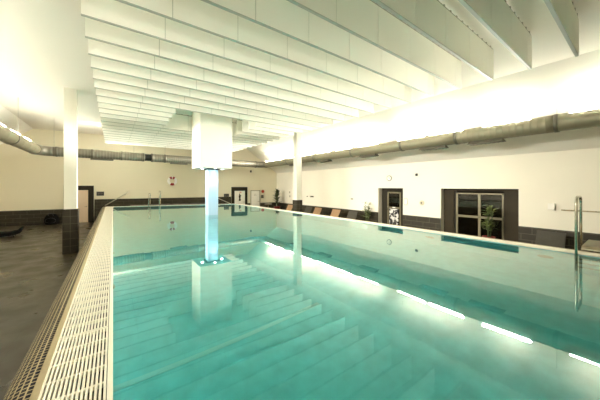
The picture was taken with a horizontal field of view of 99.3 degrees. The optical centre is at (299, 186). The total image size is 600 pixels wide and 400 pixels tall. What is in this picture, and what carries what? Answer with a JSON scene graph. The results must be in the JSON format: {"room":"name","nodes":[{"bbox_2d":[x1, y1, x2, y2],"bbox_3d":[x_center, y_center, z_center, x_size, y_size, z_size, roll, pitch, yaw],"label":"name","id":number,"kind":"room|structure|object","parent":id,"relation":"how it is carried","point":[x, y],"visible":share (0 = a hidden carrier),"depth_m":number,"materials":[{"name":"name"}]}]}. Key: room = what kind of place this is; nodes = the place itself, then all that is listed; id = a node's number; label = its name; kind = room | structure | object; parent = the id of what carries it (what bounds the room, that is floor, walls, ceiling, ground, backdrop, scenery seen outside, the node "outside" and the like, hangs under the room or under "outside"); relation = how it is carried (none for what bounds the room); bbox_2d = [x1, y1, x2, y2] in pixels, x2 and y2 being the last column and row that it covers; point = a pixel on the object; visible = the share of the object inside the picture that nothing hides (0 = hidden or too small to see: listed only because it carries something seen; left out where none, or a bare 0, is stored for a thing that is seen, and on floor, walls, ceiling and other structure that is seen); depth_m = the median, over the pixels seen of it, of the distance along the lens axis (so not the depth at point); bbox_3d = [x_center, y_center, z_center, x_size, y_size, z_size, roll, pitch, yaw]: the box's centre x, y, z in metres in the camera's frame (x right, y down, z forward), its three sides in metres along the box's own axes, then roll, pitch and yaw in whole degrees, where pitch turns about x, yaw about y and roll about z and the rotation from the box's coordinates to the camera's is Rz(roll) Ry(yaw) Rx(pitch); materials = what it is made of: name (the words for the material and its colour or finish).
{"room":"indoor swimming pool","nodes":[
{"label":"indoor swimming pool","id":0,"kind":"room"},
{"bbox_2d":[0,105,32,144],"bbox_3d":[-9.677,-2.500,4.319,2.700,2.300,26.410,0,0,-36],"label":"ceiling","id":1,"kind":"structure","parent":0,"point":[12,122],"depth_m":13.14,"materials":[{"name":"paint"}]},
{"bbox_2d":[0,222,93,399],"bbox_3d":[-3.319,2.410,8.981,18.470,0.120,26.410,0,0,-36],"label":"floor","id":2,"kind":"structure","parent":0,"point":[34,268],"depth_m":6.23,"materials":[{"name":"tile"}]},
{"bbox_2d":[0,226,23,236],"bbox_3d":[-14.003,2.147,11.375,2.270,0.415,0.640,0,0,-42],"label":"lounger","id":3,"kind":"object","parent":2,"relation":"on","point":[5,233],"visible":1,"depth_m":11.72,"materials":[{"name":"black fabric"}]},
{"bbox_2d":[44,213,58,224],"bbox_3d":[-15.243,1.983,15.650,0.690,0.734,0.428,0,0,-28],"label":"bag","id":4,"kind":"object","parent":2,"relation":"on","point":[50,219],"visible":1,"depth_m":15.52,"materials":[{"name":"black fabric"}]},
{"bbox_2d":[62,87,78,253],"bbox_3d":[-8.145,-0.549,9.069,0.410,5.798,0.410,0,0,-36],"label":"support column","id":5,"kind":"structure","parent":2,"relation":"on","point":[70,213],"depth_m":8.93,"materials":[{"name":"paint"}]},
{"bbox_2d":[272,189,281,208],"bbox_3d":[-1.913,1.249,21.478,0.966,2.203,1.005,0,0,-36],"label":"potted plant","id":6,"kind":"object","parent":2,"relation":"on","point":[276,195],"visible":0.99,"depth_m":21.40,"materials":[{"name":"green plant"}]},
{"bbox_2d":[286,204,292,210],"bbox_3d":[-1.374,1.886,19.206,1.744,0.931,0.704,0,0,-36],"label":"sun lounger","id":7,"kind":"object","parent":2,"relation":"on","point":[289,207],"visible":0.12,"depth_m":19.57,"materials":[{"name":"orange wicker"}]},
{"bbox_2d":[293,132,301,211],"bbox_3d":[-0.149,-0.435,14.932,0.410,5.570,0.410,0,0,-36],"label":"support column","id":8,"kind":"structure","parent":2,"relation":"on","point":[297,138],"depth_m":14.81,"materials":[{"name":"paint"}]},
{"bbox_2d":[3,204,599,399],"bbox_3d":[-2.293,1.922,8.977,8.076,1.356,22.747,0,0,-36],"label":"swimming pool","id":9,"kind":"object","parent":2,"relation":"in","point":[70,356],"visible":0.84,"depth_m":2.27,"materials":[{"name":"tile"}]},
{"bbox_2d":[148,190,160,205],"bbox_3d":[-9.349,1.308,16.410,0.640,2.083,0.467,0,0,-20],"label":"pool ladder","id":10,"kind":"object","parent":9,"relation":"attached to","point":[159,190],"visible":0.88,"depth_m":16.32,"materials":[{"name":"silver metal"}]},
{"bbox_2d":[192,112,231,214],"bbox_3d":[-3.948,-0.364,11.403,1.360,5.929,1.360,0,0,-36],"label":"column","id":11,"kind":"structure","parent":9,"relation":"on","point":[211,134],"depth_m":10.98,"materials":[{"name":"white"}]},
{"bbox_2d":[113,204,599,399],"bbox_3d":[-2.236,1.265,8.901,6.920,0.001,21.400,0,0,-36],"label":"pool water","id":12,"kind":"object","parent":9,"relation":"in","point":[240,302],"visible":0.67,"depth_m":2.52,"materials":[{"name":"teal liquid"}]},
{"bbox_2d":[575,196,581,254],"bbox_3d":[5.484,1.315,4.617,0.606,2.271,0.642,0,0,-36],"label":"pool ladder","id":13,"kind":"object","parent":9,"relation":"attached to","point":[576,197],"visible":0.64,"depth_m":4.71,"materials":[{"name":"silver metal"}]},
{"bbox_2d":[304,206,311,212],"bbox_3d":[-0.003,1.886,17.421,1.744,0.931,0.704,0,0,-36],"label":"sun lounger","id":14,"kind":"object","parent":2,"relation":"on","point":[308,209],"visible":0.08,"depth_m":17.82,"materials":[{"name":"grey wicker"}]},
{"bbox_2d":[313,207,321,214],"bbox_3d":[0.578,1.886,16.545,1.744,0.931,0.704,0,0,-36],"label":"sun lounger","id":15,"kind":"object","parent":2,"relation":"on","point":[317,210],"visible":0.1,"depth_m":16.93,"materials":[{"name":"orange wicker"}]},
{"bbox_2d":[330,209,340,216],"bbox_3d":[1.583,1.886,15.174,1.744,0.931,0.704,0,0,-36],"label":"sun lounger","id":16,"kind":"object","parent":2,"relation":"on","point":[335,213],"visible":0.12,"depth_m":15.56,"materials":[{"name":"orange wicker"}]},
{"bbox_2d":[346,211,357,218],"bbox_3d":[2.404,1.886,14.139,1.744,0.931,0.704,0,0,-36],"label":"sun lounger","id":17,"kind":"object","parent":2,"relation":"on","point":[351,214],"visible":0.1,"depth_m":14.53,"materials":[{"name":"grey wicker"}]},
{"bbox_2d":[362,202,371,220],"bbox_3d":[3.759,1.603,14.274,0.671,1.495,0.822,0,0,0],"label":"potted plant","id":18,"kind":"object","parent":2,"relation":"on","point":[367,211],"visible":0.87,"depth_m":14.20,"materials":[{"name":"green plant"}]},
{"bbox_2d":[480,205,497,238],"bbox_3d":[7.032,1.515,9.489,0.820,1.670,0.598,0,0,-36],"label":"potted plant","id":19,"kind":"object","parent":2,"relation":"on","point":[488,225],"visible":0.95,"depth_m":9.50,"materials":[{"name":"green plant"}]},
{"bbox_2d":[535,230,565,247],"bbox_3d":[7.242,1.886,7.543,1.744,0.931,0.704,0,0,-36],"label":"sun lounger","id":20,"kind":"object","parent":2,"relation":"on","point":[547,238],"visible":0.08,"depth_m":7.93,"materials":[{"name":"grey wicker"}]},
{"bbox_2d":[581,240,599,252],"bbox_3d":[6.660,1.742,4.786,1.933,1.215,1.672,0,0,-36],"label":"sun lounger","id":21,"kind":"object","parent":2,"relation":"on","point":[590,245],"visible":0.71,"depth_m":4.89,"materials":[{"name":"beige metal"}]},
{"bbox_2d":[0,129,276,222],"bbox_3d":[-10.400,-0.575,18.638,18.689,5.850,0.198,0,0,-28],"label":"wall","id":22,"kind":"structure","parent":0,"point":[28,181],"depth_m":17.19,"materials":[{"name":"paint"}]},
{"bbox_2d":[78,186,93,222],"bbox_3d":[-14.234,1.155,16.420,1.500,2.390,0.111,0,0,-28],"label":"door","id":23,"kind":"structure","parent":22,"relation":"in","point":[85,193],"depth_m":16.60,"materials":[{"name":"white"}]},
{"bbox_2d":[0,197,275,226],"bbox_3d":[-10.346,1.605,18.544,18.580,1.490,0.020,0,0,-28],"label":"baseboard","id":24,"kind":"structure","parent":22,"relation":"attached to","point":[22,217],"depth_m":16.87,"materials":[{"name":"tile"}]},
{"bbox_2d":[130,203,204,205],"bbox_3d":[-8.647,1.825,17.921,8.295,1.050,2.669,0,0,-28],"label":"trim","id":25,"kind":"structure","parent":22,"relation":"attached to","point":[182,203],"depth_m":18.22,"materials":[{"name":"tile"}]},
{"bbox_2d":[167,177,176,185],"bbox_3d":[-9.475,-0.389,18.918,0.660,0.670,0.182,0,0,-28],"label":"life ring","id":26,"kind":"object","parent":22,"relation":"hanging from","point":[169,178],"visible":1,"depth_m":18.85,"materials":[{"name":"white"}]},
{"bbox_2d":[231,187,246,204],"bbox_3d":[-5.051,1.205,21.315,1.340,2.290,0.111,0,0,-28],"label":"door","id":27,"kind":"structure","parent":22,"relation":"in","point":[234,190],"depth_m":21.23,"materials":[{"name":"black"}]},
{"bbox_2d":[237,191,242,201],"bbox_3d":[-5.032,0.850,21.324,0.520,0.840,0.012,0,0,-28],"label":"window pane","id":28,"kind":"object","parent":27,"relation":"attached to","point":[239,193],"visible":1,"depth_m":21.31,"materials":[{"name":"clear glass"}]},
{"bbox_2d":[250,190,259,205],"bbox_3d":[-3.838,1.345,21.961,0.840,2.010,0.111,0,0,-28],"label":"door","id":29,"kind":"structure","parent":22,"relation":"in","point":[254,194],"depth_m":21.97,"materials":[{"name":"beige wood"}]},
{"bbox_2d":[0,0,599,147],"bbox_3d":[-3.212,-3.425,8.819,13.050,0.450,26.022,0,0,-36],"label":"ceiling","id":30,"kind":"structure","parent":0,"point":[44,44],"depth_m":6.48,"materials":[{"name":"paint"}]},
{"bbox_2d":[0,124,41,154],"bbox_3d":[-6.328,-2.493,3.556,0.516,1.982,21.180,0,0,-36],"label":"ventilation duct","id":31,"kind":"object","parent":30,"relation":"hanging from","point":[7,136],"visible":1,"depth_m":9.36,"materials":[{"name":"metal"}]},
{"bbox_2d":[100,113,165,124],"bbox_3d":[-6.347,-2.955,9.803,2.108,0.931,0.060,0,0,-36],"label":"ceiling baffle","id":32,"kind":"structure","parent":30,"relation":"hanging from","point":[102,115],"depth_m":9.71,"materials":[{"name":"fabric"}]},
{"bbox_2d":[99,108,168,121],"bbox_3d":[-5.945,-2.955,9.256,2.108,0.931,0.060,0,0,-36],"label":"ceiling baffle","id":33,"kind":"structure","parent":30,"relation":"hanging from","point":[105,111],"depth_m":9.17,"materials":[{"name":"fabric"}]},
{"bbox_2d":[98,102,171,117],"bbox_3d":[-5.544,-2.955,8.708,2.108,0.931,0.060,0,0,-36],"label":"ceiling baffle","id":34,"kind":"structure","parent":30,"relation":"hanging from","point":[100,105],"depth_m":8.62,"materials":[{"name":"fabric"}]},
{"bbox_2d":[97,96,175,113],"bbox_3d":[-5.143,-2.955,8.161,2.108,0.931,0.060,0,0,-36],"label":"ceiling baffle","id":35,"kind":"structure","parent":30,"relation":"hanging from","point":[100,99],"depth_m":8.07,"materials":[{"name":"fabric"}]},
{"bbox_2d":[105,141,191,149],"bbox_3d":[-8.165,-2.955,16.884,7.550,0.931,0.060,0,0,-36],"label":"ceiling baffle","id":36,"kind":"structure","parent":30,"relation":"hanging from","point":[105,141],"depth_m":15.86,"materials":[{"name":"fabric"}]},
{"bbox_2d":[35,145,264,167],"bbox_3d":[-7.885,-2.460,16.624,13.509,2.021,0.861,0,0,-41],"label":"ventilation duct","id":37,"kind":"object","parent":30,"relation":"hanging from","point":[93,154],"visible":0.77,"depth_m":14.79,"materials":[{"name":"metal"}]},
{"bbox_2d":[90,158,113,160],"bbox_3d":[-10.982,-1.490,14.152,1.000,0.080,0.280,0,0,-41],"label":"outlet","id":38,"kind":"object","parent":37,"relation":"attached to","point":[105,159],"depth_m":14.13,"materials":[{"name":"grey metal"}]},
{"bbox_2d":[105,140,234,151],"bbox_3d":[-7.764,-2.955,16.336,7.550,0.931,0.060,0,0,-36],"label":"ceiling baffle","id":39,"kind":"structure","parent":30,"relation":"hanging from","point":[105,140],"depth_m":15.29,"materials":[{"name":"fabric"}]},
{"bbox_2d":[104,138,238,150],"bbox_3d":[-7.362,-2.955,15.789,7.550,0.931,0.060,0,0,-36],"label":"ceiling baffle","id":40,"kind":"structure","parent":30,"relation":"hanging from","point":[104,138],"depth_m":14.79,"materials":[{"name":"fabric"}]},
{"bbox_2d":[104,136,242,149],"bbox_3d":[-6.961,-2.955,15.242,7.550,0.931,0.060,0,0,-36],"label":"ceiling baffle","id":41,"kind":"structure","parent":30,"relation":"hanging from","point":[114,137],"depth_m":14.21,"materials":[{"name":"fabric"}]},
{"bbox_2d":[103,133,246,148],"bbox_3d":[-6.560,-2.955,14.695,7.550,0.931,0.060,0,0,-36],"label":"ceiling baffle","id":42,"kind":"structure","parent":30,"relation":"hanging from","point":[104,134],"depth_m":13.64,"materials":[{"name":"fabric"}]},
{"bbox_2d":[103,131,251,147],"bbox_3d":[-6.159,-2.955,14.148,7.550,0.931,0.060,0,0,-36],"label":"ceiling baffle","id":43,"kind":"structure","parent":30,"relation":"hanging from","point":[107,132],"depth_m":13.11,"materials":[{"name":"fabric"}]},
{"bbox_2d":[103,128,256,145],"bbox_3d":[-5.758,-2.955,13.601,7.550,0.931,0.060,0,0,-36],"label":"ceiling baffle","id":44,"kind":"structure","parent":30,"relation":"hanging from","point":[104,129],"depth_m":12.57,"materials":[{"name":"fabric"}]},
{"bbox_2d":[102,125,261,144],"bbox_3d":[-5.356,-2.955,13.053,7.550,0.931,0.060,0,0,-36],"label":"ceiling baffle","id":45,"kind":"structure","parent":30,"relation":"hanging from","point":[103,126],"depth_m":12.02,"materials":[{"name":"fabric"}]},
{"bbox_2d":[101,121,266,142],"bbox_3d":[-4.955,-2.955,12.506,7.550,0.931,0.060,0,0,-36],"label":"ceiling baffle","id":46,"kind":"structure","parent":30,"relation":"hanging from","point":[102,122],"depth_m":11.45,"materials":[{"name":"fabric"}]},
{"bbox_2d":[101,113,272,141],"bbox_3d":[-4.554,-2.955,11.959,7.550,0.931,0.060,0,0,-36],"label":"ceiling baffle","id":47,"kind":"structure","parent":30,"relation":"hanging from","point":[180,122],"depth_m":11.31,"materials":[{"name":"fabric"}]},
{"bbox_2d":[96,88,310,130],"bbox_3d":[-2.547,-2.955,9.223,7.550,0.931,0.060,0,0,-36],"label":"ceiling baffle","id":48,"kind":"structure","parent":30,"relation":"hanging from","point":[99,92],"depth_m":8.41,"materials":[{"name":"fabric"}]},
{"bbox_2d":[95,79,320,127],"bbox_3d":[-2.146,-2.955,8.676,7.550,0.931,0.060,0,0,-36],"label":"ceiling baffle","id":49,"kind":"structure","parent":30,"relation":"hanging from","point":[99,84],"depth_m":7.82,"materials":[{"name":"fabric"}]},
{"bbox_2d":[93,69,331,124],"bbox_3d":[-1.745,-2.955,8.129,7.550,0.931,0.060,0,0,-36],"label":"ceiling baffle","id":50,"kind":"structure","parent":30,"relation":"hanging from","point":[101,75],"depth_m":7.22,"materials":[{"name":"fabric"}]},
{"bbox_2d":[91,55,344,121],"bbox_3d":[-1.344,-2.955,7.582,7.550,0.931,0.060,0,0,-36],"label":"ceiling baffle","id":51,"kind":"structure","parent":30,"relation":"hanging from","point":[99,63],"depth_m":6.63,"materials":[{"name":"fabric"}]},
{"bbox_2d":[88,39,357,117],"bbox_3d":[-0.942,-2.955,7.035,7.550,0.931,0.060,0,0,-36],"label":"ceiling baffle","id":52,"kind":"structure","parent":30,"relation":"hanging from","point":[95,48],"depth_m":6.00,"materials":[{"name":"fabric"}]},
{"bbox_2d":[85,17,373,113],"bbox_3d":[-0.541,-2.955,6.487,7.550,0.931,0.060,0,0,-36],"label":"ceiling baffle","id":53,"kind":"structure","parent":30,"relation":"hanging from","point":[94,30],"depth_m":5.39,"materials":[{"name":"fabric"}]},
{"bbox_2d":[81,0,390,108],"bbox_3d":[-0.140,-2.955,5.940,7.550,0.931,0.060,0,0,-36],"label":"ceiling baffle","id":54,"kind":"structure","parent":30,"relation":"hanging from","point":[112,12],"depth_m":4.79,"materials":[{"name":"fabric"}]},
{"bbox_2d":[237,119,279,139],"bbox_3d":[-2.071,-2.896,12.938,2.388,0.812,0.060,0,0,-36],"label":"ceiling baffle","id":55,"kind":"structure","parent":30,"relation":"hanging from","point":[239,122],"depth_m":12.54,"materials":[{"name":"fabric"}]},
{"bbox_2d":[116,0,410,102],"bbox_3d":[0.261,-2.955,5.393,7.550,0.931,0.060,0,0,-36],"label":"ceiling baffle","id":56,"kind":"structure","parent":30,"relation":"hanging from","point":[198,14],"depth_m":4.67,"materials":[{"name":"fabric"}]},
{"bbox_2d":[242,120,286,137],"bbox_3d":[-1.670,-2.896,12.391,2.388,0.812,0.060,0,0,-36],"label":"ceiling baffle","id":57,"kind":"structure","parent":30,"relation":"hanging from","point":[245,124],"depth_m":12.03,"materials":[{"name":"fabric"}]},
{"bbox_2d":[249,121,293,135],"bbox_3d":[-1.269,-2.896,11.844,2.388,0.812,0.060,0,0,-36],"label":"ceiling baffle","id":58,"kind":"structure","parent":30,"relation":"hanging from","point":[252,125],"depth_m":11.62,"materials":[{"name":"fabric"}]},
{"bbox_2d":[256,122,301,132],"bbox_3d":[-0.867,-2.896,11.297,2.388,0.812,0.060,0,0,-36],"label":"ceiling baffle","id":59,"kind":"structure","parent":30,"relation":"hanging from","point":[258,124],"depth_m":11.21,"materials":[{"name":"fabric"}]},
{"bbox_2d":[201,0,434,96],"bbox_3d":[0.663,-2.955,4.846,7.550,0.931,0.060,0,0,-36],"label":"ceiling baffle","id":60,"kind":"structure","parent":30,"relation":"hanging from","point":[284,17],"depth_m":4.67,"materials":[{"name":"fabric"}]},
{"bbox_2d":[287,0,461,88],"bbox_3d":[1.064,-2.955,4.299,7.550,0.931,0.060,0,0,-36],"label":"ceiling baffle","id":61,"kind":"structure","parent":30,"relation":"hanging from","point":[366,20],"depth_m":4.66,"materials":[{"name":"fabric"}]},
{"bbox_2d":[372,0,493,79],"bbox_3d":[1.465,-2.955,3.752,7.550,0.931,0.060,0,0,-36],"label":"ceiling baffle","id":62,"kind":"structure","parent":30,"relation":"hanging from","point":[432,19],"depth_m":4.57,"materials":[{"name":"fabric"}]},
{"bbox_2d":[458,0,531,69],"bbox_3d":[1.866,-2.955,3.204,7.550,0.931,0.060,0,0,-36],"label":"ceiling baffle","id":63,"kind":"structure","parent":30,"relation":"hanging from","point":[497,16],"depth_m":4.40,"materials":[{"name":"fabric"}]},
{"bbox_2d":[544,0,578,56],"bbox_3d":[2.268,-2.955,2.657,7.550,0.931,0.060,0,0,-36],"label":"ceiling baffle","id":64,"kind":"structure","parent":30,"relation":"hanging from","point":[563,12],"depth_m":4.21,"materials":[{"name":"fabric"}]},
{"bbox_2d":[247,49,599,172],"bbox_3d":[3.702,-2.255,12.724,2.720,2.190,24.142,0,0,-36],"label":"ceiling","id":65,"kind":"structure","parent":0,"point":[563,86],"depth_m":8.95,"materials":[{"name":"paint"}]},
{"bbox_2d":[264,109,599,167],"bbox_3d":[3.785,-1.996,11.748,0.516,1.142,22.430,0,0,-36],"label":"ventilation duct","id":66,"kind":"object","parent":65,"relation":"hanging from","point":[555,123],"visible":0.87,"depth_m":8.61,"materials":[{"name":"metal"}]},
{"bbox_2d":[317,159,331,162],"bbox_3d":[1.441,-1.488,14.945,0.340,0.125,1.000,0,0,-36],"label":"outlet","id":67,"kind":"object","parent":66,"relation":"attached to","point":[318,160],"depth_m":14.77,"materials":[{"name":"grey metal"}]},
{"bbox_2d":[358,143,378,146],"bbox_3d":[3.260,-1.958,12.218,0.072,0.097,1.250,0,0,-36],"label":"fluorescent light","id":68,"kind":"object","parent":66,"relation":"attached to","point":[374,143],"visible":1,"depth_m":12.12,"materials":[{"name":"white ceramic"}]},
{"bbox_2d":[359,153,378,157],"bbox_3d":[3.321,-1.492,12.381,0.340,0.115,1.000,0,0,-36],"label":"outlet","id":69,"kind":"object","parent":66,"relation":"attached to","point":[361,155],"depth_m":12.28,"materials":[{"name":"grey metal"}]},
{"bbox_2d":[397,135,425,140],"bbox_3d":[4.549,-1.958,10.460,0.072,0.097,1.250,0,0,-36],"label":"fluorescent light","id":70,"kind":"object","parent":66,"relation":"attached to","point":[423,135],"visible":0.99,"depth_m":10.37,"materials":[{"name":"white ceramic"}]},
{"bbox_2d":[419,145,448,150],"bbox_3d":[5.160,-1.492,9.873,0.340,0.115,1.000,0,0,-36],"label":"outlet","id":71,"kind":"object","parent":66,"relation":"attached to","point":[421,147],"depth_m":9.84,"materials":[{"name":"grey metal"}]},
{"bbox_2d":[428,129,463,135],"bbox_3d":[5.342,-1.958,9.380,0.072,0.097,1.250,0,0,-36],"label":"fluorescent light","id":72,"kind":"object","parent":66,"relation":"attached to","point":[460,129],"visible":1,"depth_m":9.34,"materials":[{"name":"white"}]},
{"bbox_2d":[467,138,505,145],"bbox_3d":[6.184,-1.492,8.478,0.340,0.115,1.000,0,0,-36],"label":"outlet","id":73,"kind":"object","parent":66,"relation":"attached to","point":[476,141],"depth_m":8.44,"materials":[{"name":"grey metal"}]},
{"bbox_2d":[482,118,531,127],"bbox_3d":[6.394,-1.958,7.944,0.072,0.097,1.250,0,0,-36],"label":"fluorescent light","id":74,"kind":"object","parent":66,"relation":"attached to","point":[521,120],"visible":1,"depth_m":7.88,"materials":[{"name":"white ceramic"}]},
{"bbox_2d":[568,107,599,113],"bbox_3d":[7.565,-1.958,6.348,0.072,0.097,1.250,0,0,-36],"label":"fluorescent light","id":75,"kind":"object","parent":66,"relation":"attached to","point":[594,108],"visible":1,"depth_m":6.60,"materials":[{"name":"white ceramic"}]},
{"bbox_2d":[277,148,599,233],"bbox_3d":[5.096,0.595,13.503,0.450,3.510,23.751,0,0,-36],"label":"wall","id":76,"kind":"structure","parent":0,"point":[557,177],"depth_m":10.30,"materials":[{"name":"paint"}]},
{"bbox_2d":[382,188,402,225],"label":"door","id":77,"kind":"structure","parent":76,"relation":"in","point":[391,197],"depth_m":14.16,"materials":[{"name":"black"}]},
{"bbox_2d":[389,208,397,224],"bbox_3d":[5.041,1.630,13.698,0.006,0.840,0.540,0,0,-36],"label":"poster","id":78,"kind":"object","parent":77,"relation":"attached to","point":[393,213],"visible":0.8,"depth_m":13.71,"materials":[{"name":"paper"}]},
{"bbox_2d":[278,203,599,251],"bbox_3d":[4.916,1.895,13.352,0.020,0.910,23.721,0,0,-36],"label":"baseboard","id":79,"kind":"structure","parent":76,"relation":"attached to","point":[525,234],"depth_m":11.76,"materials":[{"name":"tile"}]},
{"bbox_2d":[444,189,518,241],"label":"window","id":80,"kind":"structure","parent":76,"relation":"in","point":[463,208],"depth_m":11.45,"materials":[{"name":"black"}]},
{"bbox_2d":[548,203,554,209],"bbox_3d":[8.396,0.678,8.513,0.130,0.216,0.170,0,0,-36],"label":"wall lamp","id":81,"kind":"object","parent":76,"relation":"attached to","point":[551,206],"visible":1,"depth_m":8.47,"materials":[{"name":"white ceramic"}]},
{"bbox_2d":[561,209,599,212],"bbox_3d":[8.845,0.778,7.949,0.073,0.048,1.000,0,0,-36],"label":"rail","id":82,"kind":"object","parent":76,"relation":"attached to","point":[561,209],"visible":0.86,"depth_m":7.94,"materials":[{"name":"beige metal"}]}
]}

